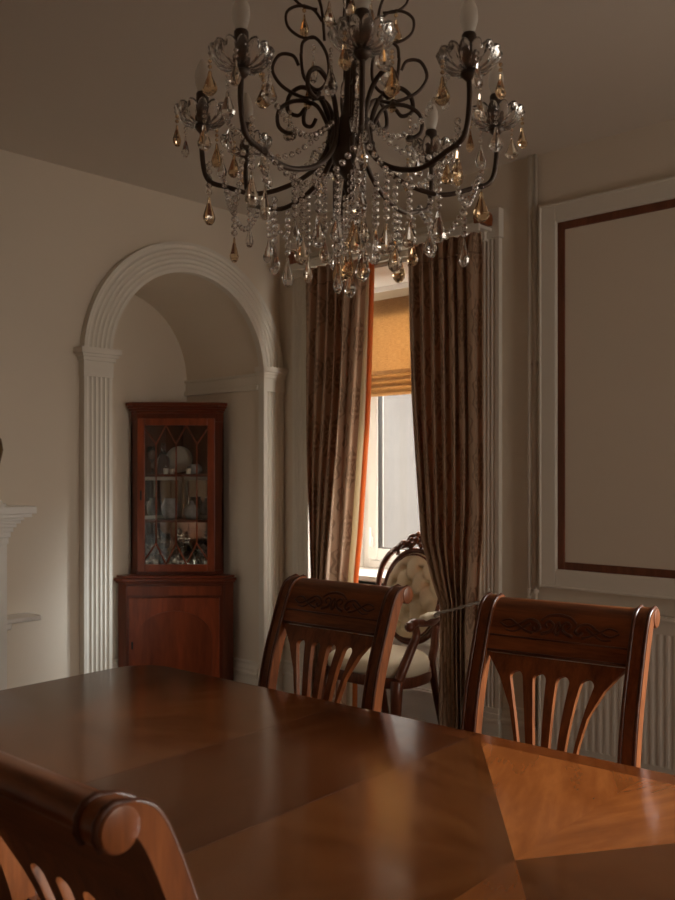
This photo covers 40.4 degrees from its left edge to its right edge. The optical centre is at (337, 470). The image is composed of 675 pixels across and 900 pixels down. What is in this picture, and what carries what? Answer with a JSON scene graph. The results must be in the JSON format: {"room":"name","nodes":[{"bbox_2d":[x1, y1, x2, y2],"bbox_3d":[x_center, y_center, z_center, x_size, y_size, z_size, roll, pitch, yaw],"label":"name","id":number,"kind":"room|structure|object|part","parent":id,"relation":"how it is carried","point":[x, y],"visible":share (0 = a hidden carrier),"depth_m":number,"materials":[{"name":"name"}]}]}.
{"room":"dining room","nodes":[
{"label":"dining room","id":0,"kind":"room"},
{"bbox_2d":[0,149,279,688],"bbox_3d":[-2.801,-0.052,3.593,0.720,2.945,6.420,0,0,43],"label":"wall","id":1,"kind":"structure","parent":0,"point":[63,229],"depth_m":4.62,"materials":[{"name":"paint"}]},
{"bbox_2d":[7,613,40,629],"bbox_3d":[-1.516,0.715,4.337,0.140,0.060,0.182,0,0,43],"label":"wall shelf","id":2,"kind":"object","parent":1,"relation":"attached to","point":[20,617],"visible":0.72,"depth_m":4.30,"materials":[{"name":"paint"}]},
{"bbox_2d":[73,241,287,690],"bbox_3d":[-0.817,0.073,5.126,0.082,2.693,1.424,0,0,43],"label":"trim","id":3,"kind":"structure","parent":1,"relation":"attached to","point":[96,355],"depth_m":4.81,"materials":[{"name":"white paint"}]},
{"bbox_2d":[184,373,257,396],"bbox_3d":[-0.740,-0.541,5.797,0.718,0.102,0.026,0,0,43],"label":"trim","id":4,"kind":"structure","parent":1,"relation":"attached to","point":[246,382],"depth_m":5.78,"materials":[{"name":"white paint"}]},
{"bbox_2d":[234,657,258,685],"bbox_3d":[-0.742,1.290,5.795,0.718,0.260,0.030,0,0,43],"label":"baseboard","id":5,"kind":"structure","parent":1,"relation":"attached to","point":[245,671],"depth_m":5.62,"materials":[{"name":"white paint"}]},
{"bbox_2d":[282,660,291,692],"bbox_3d":[-0.319,1.290,5.619,0.134,0.260,0.030,0,0,43],"label":"baseboard","id":6,"kind":"structure","parent":1,"relation":"attached to","point":[287,667],"depth_m":5.60,"materials":[{"name":"white paint"}]},
{"bbox_2d":[112,295,186,659],"bbox_3d":[-1.465,-0.052,5.657,0.150,2.945,1.540,0,0,43],"label":"wall","id":7,"kind":"structure","parent":0,"point":[151,367],"depth_m":5.73,"materials":[{"name":"paint"}]},
{"bbox_2d":[112,659,117,667],"bbox_3d":[-1.352,1.290,5.647,0.030,0.260,1.080,0,0,43],"label":"baseboard","id":8,"kind":"structure","parent":7,"relation":"attached to","point":[114,662],"depth_m":5.63,"materials":[{"name":"white paint"}]},
{"bbox_2d":[0,0,674,223],"bbox_3d":[-0.279,-1.585,1.356,7.760,0.120,6.600,0,0,43],"label":"ceiling","id":9,"kind":"structure","parent":0,"point":[94,87],"depth_m":3.54,"materials":[{"name":"paint"}]},
{"bbox_2d":[173,0,527,297],"bbox_3d":[0.026,-0.948,1.949,0.756,1.150,0.755,0,0,43],"label":"chandelier","id":10,"kind":"object","parent":9,"relation":"hanging from","point":[359,35],"visible":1,"depth_m":1.92,"materials":[{"name":"metal"}]},
{"bbox_3d":[-0.291,-0.852,1.980,0.034,0.075,0.034,0,0,43],"label":"candle bulb","id":11,"kind":"part","parent":10,"relation":"part of","materials":[{"name":"white glass"}]},
{"bbox_3d":[-0.178,-0.852,1.701,0.034,0.075,0.034,0,0,43],"label":"candle bulb","id":12,"kind":"part","parent":10,"relation":"part of","materials":[{"name":"white glass"}]},
{"bbox_3d":[-0.214,-0.852,2.156,0.034,0.075,0.034,0,0,43],"label":"candle bulb","id":13,"kind":"part","parent":10,"relation":"part of","materials":[{"name":"clear glass"}]},
{"bbox_3d":[-0.160,-0.706,1.961,0.299,0.235,0.034,0,0,8],"label":"arm","id":14,"kind":"part","parent":10,"relation":"part of","materials":[{"name":"metal"}]},
{"bbox_3d":[-0.117,-0.706,2.066,0.299,0.235,0.033,0,0,43],"label":"arm","id":15,"kind":"part","parent":10,"relation":"part of","materials":[{"name":"metal"}]},
{"bbox_3d":[-0.098,-0.706,1.806,0.034,0.235,0.299,0,0,38],"label":"arm","id":16,"kind":"part","parent":10,"relation":"part of","materials":[{"name":"metal"}]},
{"bbox_3d":[0.002,-0.706,2.132,0.034,0.235,0.299,0,0,-4],"label":"arm","id":17,"kind":"part","parent":10,"relation":"part of","materials":[{"name":"metal"}]},
{"bbox_3d":[0.042,-0.706,1.760,0.034,0.235,0.299,0,0,-1],"label":"arm","id":18,"kind":"part","parent":10,"relation":"part of","materials":[{"name":"metal"}]},
{"bbox_3d":[0.044,-0.852,1.627,0.034,0.075,0.034,0,0,43],"label":"candle bulb","id":19,"kind":"part","parent":10,"relation":"part of","materials":[{"name":"clear glass"}]},
{"bbox_3d":[0.147,-0.706,2.091,0.034,0.235,0.299,0,0,36],"label":"arm","id":20,"kind":"part","parent":10,"relation":"part of","materials":[{"name":"metal"}]},
{"bbox_3d":[0.151,-0.706,1.806,0.299,0.235,0.033,0,0,45],"label":"arm","id":21,"kind":"part","parent":10,"relation":"part of","materials":[{"name":"metal"}]},
{"bbox_3d":[0.224,-0.852,2.199,0.034,0.075,0.034,0,0,43],"label":"candle bulb","id":22,"kind":"part","parent":10,"relation":"part of","materials":[{"name":"clear glass"}]},
{"bbox_3d":[0.213,-0.706,1.972,0.299,0.234,0.033,0,0,-8],"label":"arm","id":23,"kind":"part","parent":10,"relation":"part of","materials":[{"name":"metal"}]},
{"bbox_3d":[0.245,-0.852,1.712,0.034,0.075,0.034,0,0,43],"label":"candle bulb","id":24,"kind":"part","parent":10,"relation":"part of","materials":[{"name":"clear glass"}]},
{"bbox_3d":[0.344,-0.852,1.991,0.034,0.075,0.034,0,0,43],"label":"candle bulb","id":25,"kind":"part","parent":10,"relation":"part of","materials":[{"name":"clear glass"}]},
{"bbox_2d":[280,119,674,737],"bbox_3d":[1.853,-0.052,3.635,7.760,2.945,0.360,0,0,43],"label":"wall","id":26,"kind":"structure","parent":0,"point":[646,154],"depth_m":4.56,"materials":[{"name":"paint"}]},
{"bbox_2d":[305,259,373,706],"bbox_3d":[0.003,0.114,5.232,0.476,2.588,0.164,0,0,27],"label":"curtain","id":27,"kind":"object","parent":26,"relation":"hanging from","point":[339,328],"visible":0.65,"depth_m":5.22,"materials":[{"name":"fabric"}]},
{"bbox_3d":[0.248,-1.218,4.978,1.362,0.136,0.129,0,0,43],"label":"curtain rail","id":28,"kind":"part","parent":26,"relation":"part of","materials":[{"name":"white"}]},
{"bbox_2d":[357,272,439,723],"bbox_3d":[0.575,0.085,5.378,1.510,2.670,0.500,0,0,43],"label":"window","id":29,"kind":"structure","parent":26,"relation":"attached to","point":[418,702],"depth_m":5.84,"materials":[{"name":"white paint"}]},
{"bbox_3d":[0.210,0.425,5.849,0.025,0.130,0.030,0,0,43],"label":"handle","id":30,"kind":"part","parent":29,"relation":"part of","materials":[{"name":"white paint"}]},
{"bbox_3d":[0.568,0.670,5.371,1.470,0.100,0.480,0,0,43],"label":"bay sill","id":31,"kind":"part","parent":29,"relation":"part of","materials":[{"name":"white paint"}]},
{"bbox_3d":[0.660,0.635,5.470,1.350,0.030,0.190,0,0,43],"label":"sill","id":32,"kind":"part","parent":29,"relation":"part of","materials":[{"name":"white paint"}]},
{"bbox_3d":[0.672,-0.265,5.482,1.242,1.662,0.065,0,0,43],"label":"sash","id":33,"kind":"part","parent":29,"relation":"part of","materials":[{"name":"white paint"}]},
{"bbox_2d":[371,282,410,396],"bbox_3d":[0.611,-0.806,5.418,1.290,0.684,0.076,0,0,43],"label":"blind","id":34,"kind":"object","parent":29,"relation":"attached to","point":[391,367],"visible":0.24,"depth_m":5.68,"materials":[{"name":"fabric"}]},
{"bbox_3d":[0.623,-1.133,5.430,1.280,0.030,0.042,0,0,43],"label":"head rail","id":35,"kind":"part","parent":34,"relation":"part of","materials":[{"name":"white paint"}]},
{"bbox_2d":[408,232,483,728],"bbox_3d":[0.547,0.111,4.702,0.462,2.593,0.119,0,0,43],"label":"curtain","id":36,"kind":"object","parent":26,"relation":"hanging from","point":[446,297],"visible":0.89,"depth_m":4.64,"materials":[{"name":"fabric"}]},
{"bbox_2d":[501,704,537,742],"bbox_3d":[1.585,1.290,3.838,2.100,0.260,0.030,0,0,43],"label":"baseboard","id":37,"kind":"structure","parent":26,"relation":"attached to","point":[506,726],"depth_m":4.51,"materials":[{"name":"white paint"}]},
{"bbox_2d":[527,156,532,656],"bbox_3d":[0.932,-0.052,4.443,0.025,2.940,0.035,0,0,43],"label":"pipe","id":38,"kind":"object","parent":26,"relation":"attached to","point":[529,362],"visible":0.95,"depth_m":4.43,"materials":[{"name":"white metal"}]},
{"bbox_2d":[533,154,538,726],"bbox_3d":[0.956,-0.052,4.421,0.025,2.940,0.035,0,0,43],"label":"pipe","id":39,"kind":"object","parent":26,"relation":"attached to","point":[535,361],"visible":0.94,"depth_m":4.41,"materials":[{"name":"white metal"}]},
{"bbox_2d":[539,176,674,599],"bbox_3d":[1.485,-0.354,3.921,1.400,1.817,0.044,0,0,43],"label":"framed panel","id":40,"kind":"object","parent":26,"relation":"attached to","point":[607,259],"visible":1,"depth_m":4.17,"materials":[{"name":"white paint"}]},
{"bbox_3d":[0.763,0.665,4.540,0.032,0.170,0.066,0,0,43],"label":"hook","id":41,"kind":"object","parent":26,"relation":"attached to","visible":0},
{"bbox_2d":[433,601,479,617],"bbox_3d":[0.625,0.689,4.607,0.304,0.112,0.157,0,0,43],"label":"tieback","id":42,"kind":"object","parent":41,"relation":"hanging from","point":[438,613],"visible":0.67,"depth_m":4.55,"materials":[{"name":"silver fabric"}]},
{"bbox_3d":[-0.121,1.480,1.524,7.760,0.120,7.060,0,0,43],"label":"floor","id":43,"kind":"structure","parent":0,"visible":0},
{"bbox_2d":[0,505,36,689],"bbox_3d":[-2.108,0.792,3.660,0.200,1.256,1.865,0,0,43],"label":"fireplace mantel","id":44,"kind":"object","parent":43,"relation":"on","point":[10,515],"visible":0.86,"depth_m":4.19,"materials":[{"name":"paint"}]},
{"bbox_2d":[0,438,5,506],"bbox_3d":[-1.594,-0.011,4.210,0.140,0.350,0.140,0,0,43],"label":"ornament","id":45,"kind":"object","parent":44,"relation":"on","point":[2,504],"visible":1,"depth_m":4.20,"materials":[{"name":"paint"}]},
{"bbox_2d":[0,505,36,517],"bbox_3d":[-2.108,0.190,3.660,0.200,0.051,1.865,0,0,43],"label":"mantel shelf","id":46,"kind":"object","parent":44,"relation":"attached to","point":[10,511],"depth_m":4.21,"materials":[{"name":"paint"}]},
{"bbox_2d":[0,751,198,899],"bbox_3d":[-0.207,0.890,1.399,0.496,1.067,0.705,0,0,42],"label":"dining chair","id":47,"kind":"object","parent":43,"relation":"on","point":[62,837],"visible":1,"depth_m":1.10,"materials":[{"name":"brown wood"}]},
{"bbox_3d":[-0.529,0.893,1.368,0.048,1.061,0.219,0,0,42],"label":"post","id":48,"kind":"part","parent":47,"relation":"part of","materials":[{"name":"brown wood"}]},
{"bbox_3d":[-0.199,0.893,1.074,0.048,1.061,0.219,0,0,42],"label":"post","id":49,"kind":"part","parent":47,"relation":"part of","materials":[{"name":"brown wood"}]},
{"bbox_2d":[114,402,236,680],"bbox_3d":[-0.992,0.499,5.618,0.531,1.842,0.532,0,0,43],"label":"tall cabinet","id":50,"kind":"object","parent":43,"relation":"on","point":[174,615],"visible":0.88,"depth_m":5.64,"materials":[{"name":"brown wood"}]},
{"bbox_2d":[147,447,157,473],"bbox_3d":[-1.156,-0.067,5.723,0.068,0.170,0.068,0,0,-2],"label":"wine glass","id":51,"kind":"object","parent":50,"relation":"on","point":[150,450],"visible":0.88,"depth_m":5.70,"materials":[{"name":"white"}]},
{"bbox_2d":[147,538,158,563],"bbox_3d":[-1.151,0.517,5.723,0.074,0.190,0.074,0,0,-2],"label":"wine glass","id":52,"kind":"object","parent":50,"relation":"in","point":[150,543],"visible":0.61,"depth_m":5.70,"materials":[{"name":"white"}]},
{"bbox_2d":[157,443,169,473],"bbox_3d":[-1.097,-0.079,5.775,0.084,0.195,0.084,0,0,-2],"label":"glass bottle","id":53,"kind":"object","parent":50,"relation":"on","point":[163,461],"visible":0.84,"depth_m":5.75,"materials":[{"name":"white"}]},
{"bbox_2d":[163,468,168,473],"bbox_3d":[-1.065,0.001,5.691,0.034,0.035,0.034,0,0,-2],"label":"shot glass","id":54,"kind":"object","parent":50,"relation":"on","point":[165,470],"visible":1,"depth_m":5.68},
{"bbox_2d":[160,555,176,563],"bbox_3d":[-1.056,0.571,5.731,0.110,0.084,0.110,0,0,-2],"label":"bowl","id":55,"kind":"object","parent":50,"relation":"in","point":[166,557],"visible":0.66,"depth_m":5.70,"materials":[{"name":"white"}]},
{"bbox_2d":[161,498,178,518],"bbox_3d":[-1.058,0.237,5.791,0.110,0.130,0.110,0,0,-2],"label":"vase","id":56,"kind":"object","parent":50,"relation":"on","point":[168,505],"visible":0.91,"depth_m":5.75,"materials":[{"name":"white ceramic"}]},
{"bbox_2d":[169,468,174,473],"bbox_3d":[-1.024,0.001,5.687,0.034,0.035,0.034,0,0,-2],"label":"shot glass","id":57,"kind":"object","parent":50,"relation":"on","point":[172,470],"visible":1,"depth_m":5.67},
{"bbox_3d":[-0.991,0.728,5.577,0.567,0.055,0.006,0,0,-2],"label":"frieze panel","id":58,"kind":"part","parent":50,"relation":"part of","materials":[{"name":"brown wood"}]},
{"bbox_3d":[-0.990,1.074,5.564,0.457,0.451,0.006,0,0,-2],"label":"arched panel","id":59,"kind":"part","parent":50,"relation":"part of","materials":[{"name":"brown wood"}]},
{"bbox_3d":[-0.991,1.050,5.573,0.547,0.560,0.014,0,0,-2],"label":"door","id":60,"kind":"part","parent":50,"relation":"part of","materials":[{"name":"brown wood"}]},
{"bbox_3d":[-0.992,0.661,5.618,0.531,0.047,0.531,0,0,43],"label":"waist moulding","id":61,"kind":"part","parent":50,"relation":"part of","materials":[{"name":"brown wood"}]},
{"bbox_2d":[145,474,206,476],"bbox_3d":[-0.999,0.027,5.831,0.503,0.016,0.264,0,0,-2],"label":"shelf","id":62,"kind":"object","parent":50,"relation":"attached to","point":[146,475],"depth_m":5.70,"materials":[{"name":"brown wood"}]},
{"bbox_2d":[145,518,206,522],"bbox_3d":[-0.999,0.312,5.831,0.503,0.016,0.264,0,0,-2],"label":"shelf","id":63,"kind":"object","parent":50,"relation":"attached to","point":[147,520],"depth_m":5.70,"materials":[{"name":"brown wood"}]},
{"bbox_3d":[-0.993,0.147,5.651,0.473,0.945,0.017,0,0,-2],"label":"glazed door","id":64,"kind":"part","parent":50,"relation":"part of","materials":[{"name":"brown wood"}]},
{"bbox_3d":[-0.994,-0.389,5.676,0.449,0.067,0.449,0,0,43],"label":"cornice","id":65,"kind":"part","parent":50,"relation":"part of","materials":[{"name":"brown wood"}]},
{"bbox_2d":[167,446,191,472],"bbox_3d":[-1.010,-0.074,5.851,0.170,0.168,0.038,0,0,-2],"label":"plate","id":66,"kind":"object","parent":50,"relation":"on","point":[184,457],"visible":0.72,"depth_m":5.86,"materials":[{"name":"white ceramic"}]},
{"bbox_2d":[177,531,195,563],"bbox_3d":[-0.953,0.495,5.805,0.120,0.235,0.120,0,0,-2],"label":"decanter","id":67,"kind":"object","parent":50,"relation":"in","point":[186,551],"visible":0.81,"depth_m":5.77,"materials":[{"name":"clear glass"}]},
{"bbox_2d":[186,468,190,473],"bbox_3d":[-0.924,0.001,5.691,0.034,0.035,0.034,0,0,-2],"label":"shot glass","id":68,"kind":"object","parent":50,"relation":"on","point":[188,470],"visible":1,"depth_m":5.68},
{"bbox_2d":[183,501,199,518],"bbox_3d":[-0.917,0.245,5.776,0.110,0.115,0.110,0,0,-2],"label":"teapot","id":69,"kind":"object","parent":50,"relation":"on","point":[189,511],"visible":0.96,"depth_m":5.74,"materials":[{"name":"white ceramic"}]},
{"bbox_2d":[187,464,201,473],"bbox_3d":[-0.896,-0.011,5.756,0.100,0.060,0.100,0,0,-2],"label":"bowl","id":70,"kind":"object","parent":50,"relation":"on","point":[192,466],"visible":0.83,"depth_m":5.72,"materials":[{"name":"white ceramic"}]},
{"bbox_2d":[196,538,206,563],"bbox_3d":[-0.846,0.517,5.733,0.074,0.190,0.074,0,0,-2],"label":"wine glass","id":71,"kind":"object","parent":50,"relation":"in","point":[202,542],"visible":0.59,"depth_m":5.71,"materials":[{"name":"clear glass"}]},
{"bbox_2d":[258,574,412,711],"bbox_3d":[-0.175,0.890,2.786,0.496,1.067,0.705,0,0,41],"label":"dining chair","id":72,"kind":"object","parent":43,"relation":"on","point":[358,608],"visible":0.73,"depth_m":2.93,"materials":[{"name":"brown wood"}]},
{"bbox_3d":[-0.188,0.893,3.110,0.048,1.061,0.219,0,0,41],"label":"post","id":73,"kind":"part","parent":72,"relation":"part of","materials":[{"name":"brown wood"}]},
{"bbox_3d":[0.007,0.441,2.998,0.394,0.148,0.123,0,0,41],"label":"rail","id":74,"kind":"part","parent":72,"relation":"part of","materials":[{"name":"brown wood"}]},
{"bbox_3d":[0.148,0.893,2.823,0.048,1.061,0.219,0,0,41],"label":"post","id":75,"kind":"part","parent":72,"relation":"part of","materials":[{"name":"brown wood"}]},
{"bbox_2d":[0,665,674,899],"bbox_3d":[-0.203,1.035,1.957,2.200,0.770,1.200,0,0,40],"label":"dining table","id":76,"kind":"object","parent":43,"relation":"on","point":[264,793],"visible":0.7,"depth_m":1.86,"materials":[{"name":"brown wood"}]},
{"bbox_2d":[321,531,439,719],"bbox_3d":[0.269,0.877,4.839,0.601,1.096,0.557,0,0,43],"label":"armchair","id":77,"kind":"object","parent":43,"relation":"on","point":[409,667],"visible":0.56,"depth_m":4.83,"materials":[{"name":"beige fabric"}]},
{"bbox_3d":[-0.079,1.224,4.837,0.068,0.398,0.079,0,0,43],"label":"leg","id":78,"kind":"part","parent":77,"relation":"part of","materials":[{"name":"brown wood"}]},
{"bbox_3d":[0.230,1.048,4.797,0.574,0.055,0.432,0,0,43],"label":"seat frame","id":79,"kind":"part","parent":77,"relation":"part of","materials":[{"name":"brown wood"}]},
{"bbox_2d":[328,645,429,677],"bbox_3d":[0.230,0.974,4.797,0.554,0.093,0.412,0,0,43],"label":"seat cushion","id":80,"kind":"object","parent":77,"relation":"on","point":[400,665],"depth_m":4.62,"materials":[{"name":"beige fabric"}]},
{"bbox_3d":[0.269,1.121,5.099,0.067,0.608,0.122,0,0,23],"label":"leg","id":81,"kind":"part","parent":77,"relation":"part of","materials":[{"name":"brown wood"}]},
{"bbox_3d":[0.289,1.224,4.492,0.068,0.398,0.079,0,0,43],"label":"leg","id":82,"kind":"part","parent":77,"relation":"part of","materials":[{"name":"brown wood"}]},
{"bbox_3d":[0.415,0.680,4.996,0.442,0.524,0.118,0,0,43],"label":"frame","id":83,"kind":"part","parent":77,"relation":"part of","materials":[{"name":"brown wood"}]},
{"bbox_3d":[0.433,0.872,4.660,0.088,0.337,0.455,0,0,36],"label":"arm","id":84,"kind":"part","parent":77,"relation":"part of","materials":[{"name":"brown wood"}]},
{"bbox_3d":[0.527,1.121,4.857,0.122,0.608,0.067,0,0,-27],"label":"leg","id":85,"kind":"part","parent":77,"relation":"part of","materials":[{"name":"brown wood"}]},
{"bbox_2d":[460,592,659,767],"bbox_3d":[0.459,0.890,2.307,0.496,1.067,0.705,0,0,35],"label":"dining chair","id":86,"kind":"object","parent":43,"relation":"on","point":[615,636],"visible":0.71,"depth_m":2.47,"materials":[{"name":"brown wood"}]},
{"bbox_3d":[0.415,0.893,2.628,0.048,1.061,0.219,0,0,35],"label":"post","id":87,"kind":"part","parent":86,"relation":"part of","materials":[{"name":"brown wood"}]},
{"bbox_3d":[0.620,0.441,2.535,0.394,0.148,0.123,0,0,35],"label":"rail","id":88,"kind":"part","parent":86,"relation":"part of","materials":[{"name":"brown wood"}]},
{"bbox_3d":[0.776,0.893,2.374,0.048,1.061,0.219,0,0,35],"label":"post","id":89,"kind":"part","parent":86,"relation":"part of","materials":[{"name":"brown wood"}]},
{"bbox_2d":[535,616,674,774],"bbox_3d":[1.470,1.024,3.892,1.459,0.793,0.100,0,0,43],"label":"radiator","id":90,"kind":"object","parent":43,"relation":"on","point":[601,736],"visible":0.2,"depth_m":3.97,"materials":[{"name":"metal"}]},
{"bbox_3d":[0.971,0.968,4.345,0.008,0.655,0.068,0,0,43],"label":"panel","id":91,"kind":"part","parent":90,"relation":"part of","materials":[{"name":"metal"}]},
{"bbox_2d":[660,616,674,622],"bbox_3d":[1.480,0.634,3.865,1.408,0.015,0.074,0,0,43],"label":"grille","id":92,"kind":"object","parent":90,"relation":"attached to","point":[663,619],"depth_m":3.90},
{"bbox_3d":[22.068,2.670,23.586,60.000,0.100,55.400,0,0,43],"label":"ground","id":93,"kind":"structure","parent":0,"visible":0},
{"bbox_2d":[383,394,419,547],"bbox_3d":[-0.321,0.170,11.732,15.500,4.900,0.304,0,0,43],"label":"wall","id":94,"kind":"structure","parent":93,"relation":"on","point":[400,495],"depth_m":10.56,"materials":[{"name":"white paint"}]}
]}

